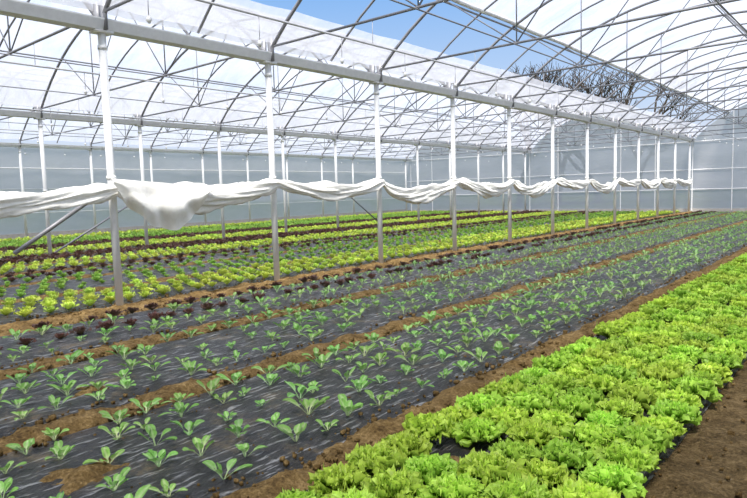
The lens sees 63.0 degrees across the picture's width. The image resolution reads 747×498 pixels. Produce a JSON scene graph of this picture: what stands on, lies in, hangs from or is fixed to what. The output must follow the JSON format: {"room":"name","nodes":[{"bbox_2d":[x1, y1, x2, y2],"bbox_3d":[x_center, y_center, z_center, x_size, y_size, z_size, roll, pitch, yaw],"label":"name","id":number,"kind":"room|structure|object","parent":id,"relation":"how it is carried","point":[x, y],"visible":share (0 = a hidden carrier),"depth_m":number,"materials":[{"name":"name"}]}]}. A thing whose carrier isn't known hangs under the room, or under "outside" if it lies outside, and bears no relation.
{"room":"greenhouse","nodes":[
{"label":"greenhouse","id":0,"kind":"room"},
{"bbox_2d":[0,146,405,240],"bbox_3d":[-11.239,-2.992,31.108,0.150,4.097,42.710,3,7,40],"label":"wall","id":1,"kind":"structure","parent":0,"point":[72,169],"depth_m":32.13,"materials":[{"name":"plastic"}]},
{"bbox_2d":[0,79,525,156],"bbox_3d":[-7.160,-5.961,27.303,9.540,1.993,42.710,3,7,40],"label":"film","id":2,"kind":"object","parent":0,"point":[7,134],"visible":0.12,"depth_m":29.62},
{"bbox_2d":[0,105,38,119],"bbox_3d":[-13.186,-4.977,20.213,9.760,2.232,0.064,3,7,40],"label":"roof truss","id":3,"kind":"object","parent":2,"relation":"attached to","point":[36,107],"visible":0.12,"depth_m":17.40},
{"bbox_2d":[0,108,484,155],"bbox_3d":[-7.174,-5.871,27.292,6.480,1.958,42.660,3,7,40],"label":"purlins","id":4,"kind":"structure","parent":3,"relation":"attached to","point":[3,108],"depth_m":27.32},
{"bbox_2d":[19,107,138,146],"bbox_3d":[-11.252,-5.241,22.491,9.760,2.232,0.064,3,7,40],"label":"roof truss","id":5,"kind":"object","parent":2,"relation":"attached to","point":[137,115],"visible":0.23,"depth_m":23.48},
{"bbox_2d":[90,115,217,148],"bbox_3d":[-9.319,-5.505,24.769,9.760,2.232,0.064,3,7,40],"label":"roof truss","id":6,"kind":"object","parent":2,"relation":"attached to","point":[167,129],"visible":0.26,"depth_m":25.69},
{"bbox_2d":[150,119,281,151],"bbox_3d":[-7.385,-5.769,27.048,9.760,2.232,0.064,3,7,40],"label":"roof truss","id":7,"kind":"object","parent":2,"relation":"attached to","point":[230,134],"visible":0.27,"depth_m":28.11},
{"bbox_2d":[2,144,431,165],"bbox_3d":[-9.082,-4.650,28.950,0.070,0.750,42.516,3,7,40],"label":"pipe","id":8,"kind":"object","parent":7,"relation":"hanging from","point":[2,144],"visible":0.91,"depth_m":29.11,"materials":[{"name":"grey plastic"}]},
{"bbox_2d":[0,119,496,161],"bbox_3d":[-5.186,-4.458,25.665,0.070,0.750,42.516,3,7,40],"label":"pipe","id":9,"kind":"object","parent":7,"relation":"hanging from","point":[8,119],"visible":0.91,"depth_m":24.06,"materials":[{"name":"grey plastic"}]},
{"bbox_2d":[0,0,685,147],"bbox_3d":[0.358,-5.588,20.965,9.540,1.988,42.710,3,7,40],"label":"film","id":10,"kind":"object","parent":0,"point":[140,57],"visible":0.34,"depth_m":18.85,"materials":[{"name":"plastic"}]},
{"bbox_2d":[0,0,99,58],"bbox_3d":[-7.601,-4.343,11.597,9.760,2.232,0.064,3,7,40],"label":"roof truss","id":11,"kind":"object","parent":10,"relation":"attached to","point":[96,8],"visible":0.52,"depth_m":10.08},
{"bbox_2d":[39,16,266,117],"bbox_3d":[-5.668,-4.607,13.875,9.760,2.232,0.064,3,7,40],"label":"roof truss","id":12,"kind":"object","parent":10,"relation":"attached to","point":[263,47],"visible":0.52,"depth_m":14.78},
{"bbox_2d":[139,35,374,124],"bbox_3d":[-3.734,-4.871,16.153,9.760,2.232,0.064,3,7,40],"label":"roof truss","id":13,"kind":"object","parent":10,"relation":"attached to","point":[371,67],"visible":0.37,"depth_m":16.88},
{"bbox_2d":[218,52,450,130],"bbox_3d":[-1.800,-5.135,18.432,9.760,2.232,0.064,3,7,40],"label":"roof truss","id":14,"kind":"object","parent":10,"relation":"attached to","point":[448,84],"visible":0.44,"depth_m":19.04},
{"bbox_2d":[0,50,628,145],"bbox_3d":[0.344,-5.501,20.954,6.480,1.958,42.660,3,7,40],"label":"purlins","id":15,"kind":"structure","parent":14,"relation":"attached to","point":[0,50],"depth_m":17.37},
{"bbox_2d":[282,66,507,134],"bbox_3d":[0.133,-5.400,20.710,9.760,2.232,0.064,3,7,40],"label":"roof truss","id":16,"kind":"object","parent":10,"relation":"attached to","point":[505,97],"visible":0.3,"depth_m":21.51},
{"bbox_2d":[0,109,530,152],"bbox_3d":[-3.400,-4.576,24.206,0.300,0.150,42.610,3,7,40],"label":"gutter","id":17,"kind":"object","parent":16,"relation":"attached to","point":[3,112],"visible":0.86,"depth_m":21.19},
{"bbox_2d":[0,100,557,157],"bbox_3d":[-1.564,-4.280,22.612,0.070,0.750,42.516,3,7,40],"label":"pipe","id":18,"kind":"object","parent":16,"relation":"hanging from","point":[51,124],"visible":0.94,"depth_m":19.16,"materials":[{"name":"grey plastic"}]},
{"bbox_2d":[0,44,648,151],"bbox_3d":[2.333,-4.088,19.328,0.070,0.750,42.516,3,7,40],"label":"pipe","id":19,"kind":"object","parent":16,"relation":"hanging from","point":[35,65],"visible":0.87,"depth_m":13.27,"materials":[{"name":"grey plastic"}]},
{"bbox_2d":[335,76,551,138],"bbox_3d":[2.067,-5.664,22.988,9.760,2.232,0.064,3,7,40],"label":"roof truss","id":20,"kind":"object","parent":10,"relation":"attached to","point":[549,106],"visible":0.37,"depth_m":23.64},
{"bbox_2d":[380,86,585,141],"bbox_3d":[4.001,-5.928,25.267,9.760,2.232,0.064,3,7,40],"label":"roof truss","id":21,"kind":"object","parent":10,"relation":"attached to","point":[584,113],"visible":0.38,"depth_m":26.25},
{"bbox_2d":[417,91,614,144],"bbox_3d":[5.934,-6.192,27.545,9.760,2.232,0.064,3,7,40],"label":"roof truss","id":22,"kind":"object","parent":10,"relation":"attached to","point":[612,119],"visible":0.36,"depth_m":28.24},
{"bbox_2d":[450,100,637,143],"bbox_3d":[7.868,-6.456,29.824,9.760,2.232,0.064,3,7,40],"label":"roof truss","id":23,"kind":"object","parent":10,"relation":"attached to","point":[509,100],"visible":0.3,"depth_m":30.84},
{"bbox_2d":[478,105,657,148],"bbox_3d":[9.802,-6.720,32.102,9.760,2.232,0.064,3,7,40],"label":"roof truss","id":24,"kind":"object","parent":10,"relation":"attached to","point":[656,128],"visible":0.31,"depth_m":32.77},
{"bbox_2d":[503,109,674,150],"bbox_3d":[11.735,-6.984,34.380,9.760,2.232,0.064,3,7,40],"label":"roof truss","id":25,"kind":"object","parent":10,"relation":"attached to","point":[673,132],"visible":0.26,"depth_m":35.03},
{"bbox_2d":[526,114,688,151],"bbox_3d":[13.669,-7.248,36.659,9.760,2.232,0.064,3,7,40],"label":"roof truss","id":26,"kind":"object","parent":10,"relation":"attached to","point":[578,114],"visible":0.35,"depth_m":37.58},
{"bbox_2d":[76,0,705,135],"bbox_3d":[4.447,-4.643,17.604,0.510,0.495,42.710,3,7,40],"label":"film","id":27,"kind":"object","parent":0,"point":[187,12],"visible":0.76,"depth_m":11.76,"materials":[{"name":"plastic"}]},
{"bbox_2d":[406,104,746,211],"bbox_3d":[14.161,-5.332,37.369,30.600,6.180,0.145,3,7,40],"label":"wall","id":28,"kind":"structure","parent":0,"point":[718,174],"depth_m":37.32,"materials":[{"name":"plastic"}]},
{"bbox_2d":[0,142,411,160],"bbox_3d":[-10.918,-4.946,30.544,0.300,0.150,42.610,3,7,40],"label":"gutter","id":29,"kind":"object","parent":28,"relation":"attached to","point":[1,143],"visible":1,"depth_m":31.30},
{"bbox_2d":[462,0,746,111],"bbox_3d":[6.611,-5.845,15.629,3.070,0.853,42.710,3,7,40],"label":"film","id":30,"kind":"object","parent":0,"point":[544,20],"visible":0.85,"depth_m":17.25,"materials":[{"name":"plastic"}]},
{"bbox_2d":[450,0,728,112],"bbox_3d":[5.381,-5.491,16.575,0.100,0.125,42.503,3,7,40],"label":"roll","id":31,"kind":"object","parent":30,"relation":"attached to","point":[460,2],"visible":0.81,"depth_m":15.71,"materials":[{"name":"white plastic"}]},
{"bbox_2d":[640,359,746,497],"bbox_3d":[0.394,-0.151,20.643,32.400,0.300,45.310,3,7,40],"label":"floor","id":32,"kind":"structure","parent":0,"point":[690,453],"depth_m":3.62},
{"bbox_2d":[15,147,27,236],"bbox_3d":[-14.924,-2.345,25.943,0.220,3.960,0.260,3,7,40],"label":"support post","id":33,"kind":"object","parent":32,"relation":"on","point":[19,148],"visible":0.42,"depth_m":25.85,"materials":[{"name":"metal"}]},
{"bbox_2d":[33,118,51,255],"bbox_3d":[-9.340,-1.710,17.327,0.220,3.960,0.260,3,7,40],"label":"support post","id":34,"kind":"object","parent":32,"relation":"on","point":[40,126],"visible":0.81,"depth_m":17.25,"materials":[{"name":"metal"}]},
{"bbox_2d":[54,197,376,252],"bbox_3d":[-4.441,-1.387,23.017,0.060,1.852,14.931,3,7,40],"label":"rods","id":35,"kind":"object","parent":34,"relation":"attached to","point":[123,208],"visible":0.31,"depth_m":18.36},
{"bbox_2d":[87,149,96,234],"bbox_3d":[-12.990,-2.609,28.221,0.220,3.960,0.260,3,7,40],"label":"support post","id":36,"kind":"object","parent":32,"relation":"on","point":[90,150],"visible":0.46,"depth_m":28.12,"materials":[{"name":"metal"}]},
{"bbox_2d":[89,28,123,305],"bbox_3d":[-3.755,-1.076,8.711,0.220,3.960,0.260,3,7,40],"label":"support post","id":37,"kind":"object","parent":32,"relation":"on","point":[102,47],"visible":0.81,"depth_m":8.65,"materials":[{"name":"metal"}]},
{"bbox_2d":[13,205,86,254],"bbox_3d":[-4.264,-0.394,8.333,0.060,0.850,1.282,3,7,40],"label":"rods","id":38,"kind":"object","parent":37,"relation":"attached to","point":[51,227],"visible":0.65,"depth_m":8.18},
{"bbox_2d":[134,125,148,244],"bbox_3d":[-7.406,-1.974,19.605,0.220,3.960,0.260,3,7,40],"label":"support post","id":39,"kind":"object","parent":32,"relation":"on","point":[138,126],"visible":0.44,"depth_m":19.50,"materials":[{"name":"metal"}]},
{"bbox_2d":[0,222,413,259],"bbox_3d":[-3.130,-0.791,26.595,1.900,0.061,38.500,3,7,40],"label":"mulch bed","id":40,"kind":"object","parent":32,"relation":"on","point":[132,246],"visible":0.02,"depth_m":19.17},
{"bbox_2d":[0,210,515,257],"bbox_3d":[-1.959,-1.046,27.948,1.949,0.182,34.394,3,7,40],"label":"crop","id":41,"kind":"object","parent":40,"relation":"on","point":[71,249],"visible":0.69,"depth_m":23.01,"materials":[{"name":"green plant"}]},
{"bbox_2d":[214,130,224,238],"bbox_3d":[-5.472,-2.239,21.884,0.220,3.960,0.260,3,7,40],"label":"support post","id":42,"kind":"object","parent":32,"relation":"on","point":[217,131],"visible":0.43,"depth_m":21.80,"materials":[{"name":"metal"}]},
{"bbox_2d":[0,221,447,266],"bbox_3d":[-1.506,-0.710,25.226,1.550,0.058,38.500,3,7,40],"label":"mulch bed","id":43,"kind":"object","parent":32,"relation":"on","point":[102,254],"visible":0.09,"depth_m":17.54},
{"bbox_2d":[0,210,545,265],"bbox_3d":[-0.352,-0.974,26.612,1.812,0.193,34.420,3,7,40],"label":"crop","id":44,"kind":"object","parent":43,"relation":"on","point":[77,253],"visible":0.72,"depth_m":20.76,"materials":[{"name":"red plant"}]},
{"bbox_2d":[0,235,481,304],"bbox_3d":[3.654,-0.460,20.875,0.442,0.108,38.500,3,7,40],"label":"furrow","id":45,"kind":"object","parent":32,"relation":"on","point":[163,279],"visible":0.06,"depth_m":11.22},
{"bbox_2d":[0,221,490,274],"bbox_3d":[-0.074,-0.639,24.018,1.800,0.057,38.500,3,7,40],"label":"mulch bed","id":46,"kind":"object","parent":32,"relation":"on","point":[67,265],"visible":0.11,"depth_m":16.09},
{"bbox_2d":[0,210,576,273],"bbox_3d":[1.070,-0.884,25.401,1.841,0.156,34.396,3,7,40],"label":"crop","id":47,"kind":"object","parent":46,"relation":"on","point":[60,261],"visible":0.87,"depth_m":18.92,"materials":[{"name":"green plant"}]},
{"bbox_2d":[258,60,279,280],"bbox_3d":[-1.821,-1.340,10.989,0.220,3.960,0.260,3,7,40],"label":"support post","id":48,"kind":"object","parent":32,"relation":"on","point":[268,76],"visible":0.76,"depth_m":10.92,"materials":[{"name":"metal"}]},
{"bbox_2d":[0,216,545,277],"bbox_3d":[0.652,-0.609,23.406,0.410,0.114,38.500,3,7,40],"label":"furrow","id":49,"kind":"object","parent":32,"relation":"on","point":[198,254],"visible":0.14,"depth_m":15.74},
{"bbox_2d":[278,135,287,231],"bbox_3d":[-3.539,-2.503,24.162,0.220,3.960,0.260,3,7,40],"label":"support post","id":50,"kind":"object","parent":32,"relation":"on","point":[282,141],"visible":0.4,"depth_m":24.09,"materials":[{"name":"metal"}]},
{"bbox_2d":[0,212,600,284],"bbox_3d":[1.378,-0.568,22.795,1.700,0.058,38.500,3,7,40],"label":"mulch bed","id":51,"kind":"object","parent":32,"relation":"on","point":[218,255],"visible":0.18,"depth_m":15.38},
{"bbox_2d":[0,211,601,281],"bbox_3d":[2.277,-0.801,24.134,1.483,0.154,34.994,3,7,40],"label":"crop","id":52,"kind":"object","parent":51,"relation":"on","point":[180,255],"visible":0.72,"depth_m":17.75,"materials":[{"name":"green plant"}]},
{"bbox_2d":[1,210,608,283],"bbox_3d":[2.633,-0.767,23.736,1.079,0.138,34.790,3,7,40],"label":"crop","id":53,"kind":"object","parent":51,"relation":"on","point":[27,279],"visible":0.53,"depth_m":17.22,"materials":[{"name":"green plant"}]},
{"bbox_2d":[0,213,605,287],"bbox_3d":[2.077,-0.536,22.205,0.451,0.111,38.500,3,7,40],"label":"furrow","id":54,"kind":"object","parent":32,"relation":"on","point":[238,257],"visible":0.27,"depth_m":13.77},
{"bbox_2d":[0,212,636,299],"bbox_3d":[2.868,-0.495,21.539,1.900,0.059,38.500,3,7,40],"label":"mulch bed","id":55,"kind":"object","parent":32,"relation":"on","point":[73,284],"visible":0.25,"depth_m":12.79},
{"bbox_2d":[0,210,642,296],"bbox_3d":[3.715,-0.693,22.554,1.978,0.148,35.232,3,7,40],"label":"crop","id":56,"kind":"object","parent":55,"relation":"on","point":[44,285],"visible":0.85,"depth_m":16.08,"materials":[{"name":"green plant"}]},
{"bbox_2d":[331,139,338,227],"bbox_3d":[-1.605,-2.767,26.441,0.220,3.960,0.260,3,7,40],"label":"support post","id":57,"kind":"object","parent":32,"relation":"on","point":[335,144],"visible":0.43,"depth_m":26.35,"materials":[{"name":"metal"}]},
{"bbox_2d":[0,212,679,324],"bbox_3d":[4.415,-0.418,20.234,1.850,0.057,38.500,3,7,40],"label":"mulch bed","id":58,"kind":"object","parent":32,"relation":"on","point":[38,310],"visible":0.16,"depth_m":10.50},
{"bbox_2d":[0,210,679,316],"bbox_3d":[5.241,-0.618,21.222,1.844,0.156,35.379,3,7,40],"label":"crop","id":59,"kind":"object","parent":58,"relation":"on","point":[89,298],"visible":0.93,"depth_m":12.77,"materials":[{"name":"green plant"}]},
{"bbox_2d":[0,211,691,336],"bbox_3d":[5.371,-0.382,19.428,1.114,0.127,38.502,3,7,40],"label":"furrow","id":60,"kind":"object","parent":32,"relation":"on","point":[24,325],"visible":0.59,"depth_m":10.09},
{"bbox_2d":[0,212,729,369],"bbox_3d":[6.295,-0.327,18.650,1.770,0.060,38.500,3,7,40],"label":"mulch bed","id":61,"kind":"object","parent":32,"relation":"on","point":[70,341],"visible":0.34,"depth_m":8.46,"materials":[{"name":"plastic"}]},
{"bbox_2d":[0,210,715,349],"bbox_3d":[6.632,-0.500,19.525,1.101,0.153,35.806,3,7,40],"label":"crop","id":62,"kind":"object","parent":61,"relation":"on","point":[155,315],"visible":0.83,"depth_m":10.32,"materials":[{"name":"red plant"}]},
{"bbox_2d":[0,211,728,360],"bbox_3d":[7.098,-0.483,19.249,1.424,0.143,35.926,3,7,40],"label":"crop","id":63,"kind":"object","parent":61,"relation":"on","point":[238,303],"visible":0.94,"depth_m":9.51,"materials":[{"name":"green plant"}]},
{"bbox_2d":[0,211,736,379],"bbox_3d":[7.054,-0.297,18.009,0.547,0.120,38.500,3,7,40],"label":"furrow","id":64,"kind":"object","parent":32,"relation":"on","point":[152,339],"visible":0.57,"depth_m":7.42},
{"bbox_2d":[0,225,746,497],"bbox_3d":[9.202,-0.185,16.199,1.700,0.062,38.500,3,7,40],"label":"mulch bed","id":65,"kind":"object","parent":32,"relation":"on","point":[186,469],"visible":0.59,"depth_m":4.48,"materials":[{"name":"plastic"}]},
{"bbox_2d":[40,457,129,494],"bbox_3d":[-1.629,1.284,3.486,0.527,0.094,0.590,3,7,40],"label":"soil mound","id":66,"kind":"object","parent":65,"relation":"on","point":[74,479],"visible":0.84,"depth_m":3.42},
{"bbox_2d":[0,221,746,497],"bbox_3d":[9.589,-0.323,16.678,1.745,0.156,36.974,3,7,40],"label":"crop","id":67,"kind":"object","parent":65,"relation":"on","point":[346,406],"visible":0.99,"depth_m":5.19,"materials":[{"name":"green plant"}]},
{"bbox_2d":[0,212,746,437],"bbox_3d":[7.769,-0.255,17.407,1.630,0.061,38.500,3,7,40],"label":"mulch bed","id":68,"kind":"object","parent":32,"relation":"on","point":[182,348],"visible":0.52,"depth_m":6.35,"materials":[{"name":"plastic"}]},
{"bbox_2d":[72,385,105,397],"bbox_3d":[-2.339,1.170,5.034,0.390,0.076,0.366,-4,6,-23],"label":"soil mound","id":69,"kind":"object","parent":68,"relation":"on","point":[84,390],"visible":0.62,"depth_m":5.00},
{"bbox_2d":[0,211,746,420],"bbox_3d":[8.295,-0.401,18.017,1.654,0.138,36.320,3,7,40],"label":"crop","id":70,"kind":"object","parent":68,"relation":"on","point":[188,365],"visible":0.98,"depth_m":7.50,"materials":[{"name":"green plant"}]},
{"bbox_2d":[0,223,746,497],"bbox_3d":[5.100,0.247,12.805,10.039,0.094,26.030,3,7,40],"label":"clod","id":71,"kind":"object","parent":32,"relation":"on","point":[738,494],"visible":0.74,"depth_m":5.90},
{"bbox_2d":[0,220,746,454],"bbox_3d":[8.473,-0.226,16.813,0.542,0.120,38.500,3,7,40],"label":"furrow","id":72,"kind":"object","parent":32,"relation":"on","point":[75,423],"visible":0.66,"depth_m":5.45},
{"bbox_2d":[369,81,383,262],"bbox_3d":[0.112,-1.605,13.268,0.220,3.960,0.260,3,7,40],"label":"support post","id":73,"kind":"object","parent":32,"relation":"on","point":[376,84],"visible":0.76,"depth_m":13.20,"materials":[{"name":"metal"}]},
{"bbox_2d":[446,96,458,250],"bbox_3d":[2.046,-1.869,15.546,0.220,3.960,0.260,3,7,40],"label":"support post","id":74,"kind":"object","parent":32,"relation":"on","point":[452,98],"visible":0.86,"depth_m":15.49,"materials":[{"name":"metal"}]},
{"bbox_2d":[0,177,691,218],"bbox_3d":[4.241,-1.776,17.957,0.275,0.683,41.475,3,7,40],"label":"swag","id":75,"kind":"object","parent":74,"relation":"hanging from","point":[12,203],"visible":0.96,"depth_m":11.39},
{"bbox_2d":[112,179,211,229],"bbox_3d":[-3.121,-0.656,9.117,0.240,0.779,1.597,3,7,40],"label":"draped cloth tail","id":76,"kind":"object","parent":75,"relation":"attached to","point":[169,206],"visible":1,"depth_m":9.05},
{"bbox_2d":[221,246,746,497],"bbox_3d":[9.916,-0.155,15.596,0.497,0.120,38.501,3,7,40],"label":"furrow","id":77,"kind":"object","parent":32,"relation":"on","point":[268,488],"visible":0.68,"depth_m":4.50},
{"bbox_2d":[504,107,513,241],"bbox_3d":[3.980,-2.133,17.825,0.220,3.960,0.260,3,7,40],"label":"support post","id":78,"kind":"object","parent":32,"relation":"on","point":[509,177],"visible":0.81,"depth_m":17.76,"materials":[{"name":"metal"}]},
{"bbox_2d":[305,274,746,497],"bbox_3d":[10.535,-0.119,15.075,1.470,0.062,38.500,3,7,40],"label":"mulch bed","id":79,"kind":"object","parent":32,"relation":"on","point":[447,445],"visible":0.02,"depth_m":3.73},
{"bbox_2d":[275,252,746,497],"bbox_3d":[10.921,-0.259,15.397,1.520,0.186,37.096,3,7,40],"label":"crop","id":80,"kind":"object","parent":79,"relation":"on","point":[588,369],"visible":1,"depth_m":3.87,"materials":[{"name":"green plant"}]},
{"bbox_2d":[548,115,556,234],"bbox_3d":[5.913,-2.397,20.103,0.220,3.960,0.260,3,7,40],"label":"support post","id":81,"kind":"object","parent":32,"relation":"on","point":[552,122],"visible":0.81,"depth_m":20.04,"materials":[{"name":"metal"}]},
{"bbox_2d":[583,121,590,228],"bbox_3d":[7.847,-2.661,22.381,0.220,3.960,0.260,3,7,40],"label":"support post","id":82,"kind":"object","parent":32,"relation":"on","point":[588,122],"visible":0.84,"depth_m":22.34,"materials":[{"name":"metal"}]},
{"bbox_2d":[612,127,618,223],"bbox_3d":[9.781,-2.925,24.660,0.220,3.960,0.260,3,7,40],"label":"support post","id":83,"kind":"object","parent":32,"relation":"on","point":[615,128],"visible":0.82,"depth_m":24.60,"materials":[{"name":"metal"}]},
{"bbox_2d":[636,131,641,219],"bbox_3d":[11.714,-3.189,26.938,0.220,3.960,0.260,3,7,40],"label":"support post","id":84,"kind":"object","parent":32,"relation":"on","point":[638,132],"visible":0.8,"depth_m":26.86,"materials":[{"name":"metal"}]},
{"bbox_2d":[656,135,661,216],"bbox_3d":[13.648,-3.453,29.217,0.220,3.960,0.260,3,7,40],"label":"support post","id":85,"kind":"object","parent":32,"relation":"on","point":[658,136],"visible":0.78,"depth_m":29.15,"materials":[{"name":"metal"}]},
{"bbox_2d":[673,138,677,213],"bbox_3d":[15.582,-3.717,31.495,0.220,3.960,0.260,3,7,40],"label":"support post","id":86,"kind":"object","parent":32,"relation":"on","point":[675,139],"visible":0.78,"depth_m":31.44,"materials":[{"name":"metal"}]},
{"bbox_2d":[645,364,746,497],"bbox_3d":[11.672,-0.043,14.119,1.691,0.116,38.501,3,7,40],"label":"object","id":87,"kind":"object","parent":32,"relation":"on","point":[708,438],"visible":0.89,"depth_m":3.53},
{"bbox_3d":[-4.562,-0.862,27.802,1.550,0.060,38.500,3,7,40],"label":"mulch bed","id":88,"kind":"object","parent":32,"relation":"on","visible":0},
{"bbox_2d":[0,210,492,252],"bbox_3d":[-3.014,-1.181,29.600,1.730,0.208,33.598,3,7,40],"label":"crop","id":89,"kind":"object","parent":88,"relation":"on","point":[232,231],"visible":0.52,"depth_m":25.00,"materials":[{"name":"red plant"}]},
{"bbox_3d":[-8.746,-1.067,31.329,1.800,0.059,38.500,3,7,40],"label":"mulch bed","id":90,"kind":"object","parent":32,"relation":"on","visible":0},
{"bbox_2d":[0,210,423,242],"bbox_3d":[-6.880,-1.411,33.429,1.977,0.182,32.468,3,7,40],"label":"crop","id":91,"kind":"object","parent":90,"relation":"on","point":[254,222],"visible":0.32,"depth_m":30.55,"materials":[{"name":"green plant"}]},
{"bbox_3d":[-5.957,-0.931,28.978,1.700,0.062,38.500,3,7,40],"label":"mulch bed","id":92,"kind":"object","parent":32,"relation":"on","visible":0},
{"bbox_2d":[0,210,471,247],"bbox_3d":[-4.801,-1.318,31.699,3.860,0.197,32.596,3,7,40],"label":"crop","id":93,"kind":"object","parent":92,"relation":"on","point":[56,240],"visible":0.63,"depth_m":27.71,"materials":[{"name":"green plant"}]},
{"bbox_2d":[710,0,746,38],"bbox_3d":[9.622,-5.133,13.156,4.970,1.984,42.710,3,7,40],"label":"film","id":94,"kind":"object","parent":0,"point":[741,5],"visible":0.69,"depth_m":16.30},
{"bbox_2d":[267,0,449,61],"bbox_3d":[1.850,-4.237,7.537,9.760,2.232,0.064,3,7,40],"label":"roof truss","id":95,"kind":"object","parent":94,"relation":"attached to","point":[273,43],"visible":0.87,"depth_m":9.93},
{"bbox_2d":[453,0,746,95],"bbox_3d":[5.718,-4.766,12.094,9.760,2.232,0.064,3,7,40],"label":"roof truss","id":96,"kind":"object","parent":94,"relation":"attached to","point":[547,1],"visible":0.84,"depth_m":13.35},
{"bbox_2d":[510,0,746,106],"bbox_3d":[7.652,-5.030,14.372,9.760,2.232,0.064,3,7,40],"label":"roof truss","id":97,"kind":"object","parent":94,"relation":"attached to","point":[513,97],"visible":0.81,"depth_m":15.45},
{"bbox_2d":[0,0,695,141],"bbox_3d":[4.118,-4.206,17.868,0.300,0.150,42.610,3,7,40],"label":"gutter","id":98,"kind":"object","parent":97,"relation":"attached to","point":[12,8],"visible":0.86,"depth_m":10.29,"materials":[{"name":"metal"}]},
{"bbox_2d":[100,0,132,29],"bbox_3d":[-0.083,-3.973,5.259,9.760,2.232,0.064,3,7,40],"label":"roof truss","id":99,"kind":"object","parent":98,"relation":"attached to","point":[104,9],"visible":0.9,"depth_m":8.36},
{"bbox_2d":[377,0,739,81],"bbox_3d":[3.784,-4.501,9.816,9.760,2.232,0.064,3,7,40],"label":"roof truss","id":100,"kind":"object","parent":98,"relation":"attached to","point":[379,69],"visible":0.85,"depth_m":10.91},
{"bbox_2d":[616,51,746,126],"bbox_3d":[13.453,-5.822,21.208,9.760,2.232,0.064,3,7,40],"label":"roof truss","id":101,"kind":"object","parent":98,"relation":"attached to","point":[708,63],"visible":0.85,"depth_m":22.49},
{"bbox_2d":[146,0,742,146],"bbox_3d":[5.954,-3.910,16.275,0.070,0.750,42.516,3,7,40],"label":"pipe","id":102,"kind":"object","parent":97,"relation":"hanging from","point":[148,19],"visible":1,"depth_m":9.82,"materials":[{"name":"grey plastic"}]},
{"bbox_2d":[390,0,746,126],"bbox_3d":[7.862,-5.131,14.616,6.480,1.958,42.660,3,7,40],"label":"roof purlins","id":103,"kind":"structure","parent":97,"relation":"attached to","point":[717,1],"depth_m":13.41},
{"bbox_2d":[330,0,374,61],"bbox_3d":[2.814,-4.467,8.667,9.630,2.016,0.044,3,7,40],"label":"hoop","id":104,"kind":"object","parent":103,"relation":"attached to","point":[372,1],"visible":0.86,"depth_m":11.43},
{"bbox_2d":[421,0,497,79],"bbox_3d":[4.748,-4.731,10.946,9.630,2.016,0.044,3,7,40],"label":"hoop","id":105,"kind":"object","parent":103,"relation":"attached to","point":[493,2],"visible":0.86,"depth_m":13.40},
{"bbox_2d":[486,0,603,93],"bbox_3d":[6.682,-4.995,13.224,9.630,2.016,0.044,3,7,40],"label":"hoop","id":106,"kind":"object","parent":103,"relation":"attached to","point":[566,20],"visible":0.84,"depth_m":15.17},
{"bbox_2d":[535,2,712,103],"bbox_3d":[8.616,-5.259,15.503,9.630,2.016,0.044,3,7,40],"label":"hoop","id":107,"kind":"object","parent":103,"relation":"attached to","point":[708,2],"visible":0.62,"depth_m":17.05},
{"bbox_2d":[574,23,746,111],"bbox_3d":[10.549,-5.523,17.781,9.630,2.016,0.044,3,7,40],"label":"hoop","id":108,"kind":"object","parent":103,"relation":"attached to","point":[741,23],"visible":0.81,"depth_m":18.91},
{"bbox_2d":[605,43,746,118],"bbox_3d":[12.483,-5.787,20.059,9.630,2.016,0.044,3,7,40],"label":"hoop","id":109,"kind":"object","parent":103,"relation":"attached to","point":[744,43],"visible":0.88,"depth_m":21.43},
{"bbox_2d":[553,10,746,114],"bbox_3d":[9.585,-5.294,16.651,9.760,2.232,0.064,3,7,40],"label":"roof truss","id":110,"kind":"object","parent":94,"relation":"attached to","point":[743,11],"visible":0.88,"depth_m":17.69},
{"bbox_2d":[588,33,746,121],"bbox_3d":[11.519,-5.558,18.929,9.760,2.232,0.064,3,7,40],"label":"roof truss","id":111,"kind":"object","parent":94,"relation":"attached to","point":[590,113],"visible":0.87,"depth_m":20.16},
{"bbox_2d":[640,68,746,130],"bbox_3d":[15.386,-6.086,23.486,9.760,2.232,0.064,3,7,40],"label":"roof truss","id":112,"kind":"object","parent":94,"relation":"attached to","point":[641,125],"visible":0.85,"depth_m":25.02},
{"bbox_2d":[659,80,746,134],"bbox_3d":[17.320,-6.350,25.764,9.760,2.232,0.064,3,7,40],"label":"roof truss","id":113,"kind":"object","parent":94,"relation":"attached to","point":[660,129],"visible":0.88,"depth_m":27.48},
{"bbox_2d":[676,91,746,137],"bbox_3d":[19.253,-6.614,28.043,9.760,2.232,0.064,3,7,40],"label":"roof truss","id":114,"kind":"object","parent":94,"relation":"attached to","point":[678,133],"visible":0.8,"depth_m":30.02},
{"label":"outside","id":115,"kind":"structure","parent":0,"visible":0},
{"bbox_3d":[9.599,-7.110,96.366,270.000,0.180,280.000,3,7,40],"label":"ground","id":116,"kind":"structure","parent":115,"visible":0},
{"bbox_2d":[489,62,587,150],"bbox_3d":[16.069,-12.746,66.793,9.994,16.256,13.976,-3,5,-15],"label":"bare tree","id":117,"kind":"object","parent":116,"relation":"on","point":[546,75],"visible":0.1,"depth_m":63.32,"materials":[{"name":"brown plant"}]},
{"bbox_2d":[534,63,611,122],"bbox_3d":[22.642,-13.134,70.274,11.810,16.044,13.631,2,6,33],"label":"bare tree","id":118,"kind":"object","parent":116,"relation":"on","point":[575,69],"visible":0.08,"depth_m":67.15,"materials":[{"name":"brown plant"}]},
{"bbox_2d":[539,64,636,114],"bbox_3d":[21.698,-12.653,66.620,12.647,15.719,13.175,2,6,35],"label":"bare tree","id":119,"kind":"object","parent":116,"relation":"on","point":[599,79],"visible":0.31,"depth_m":63.13,"materials":[{"name":"brown plant"}]},
{"bbox_2d":[600,52,699,121],"bbox_3d":[32.636,-14.974,72.632,13.452,18.737,11.183,3,7,40],"label":"bare tree","id":120,"kind":"object","parent":116,"relation":"on","point":[632,84],"visible":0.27,"depth_m":70.31,"materials":[{"name":"brown plant"}]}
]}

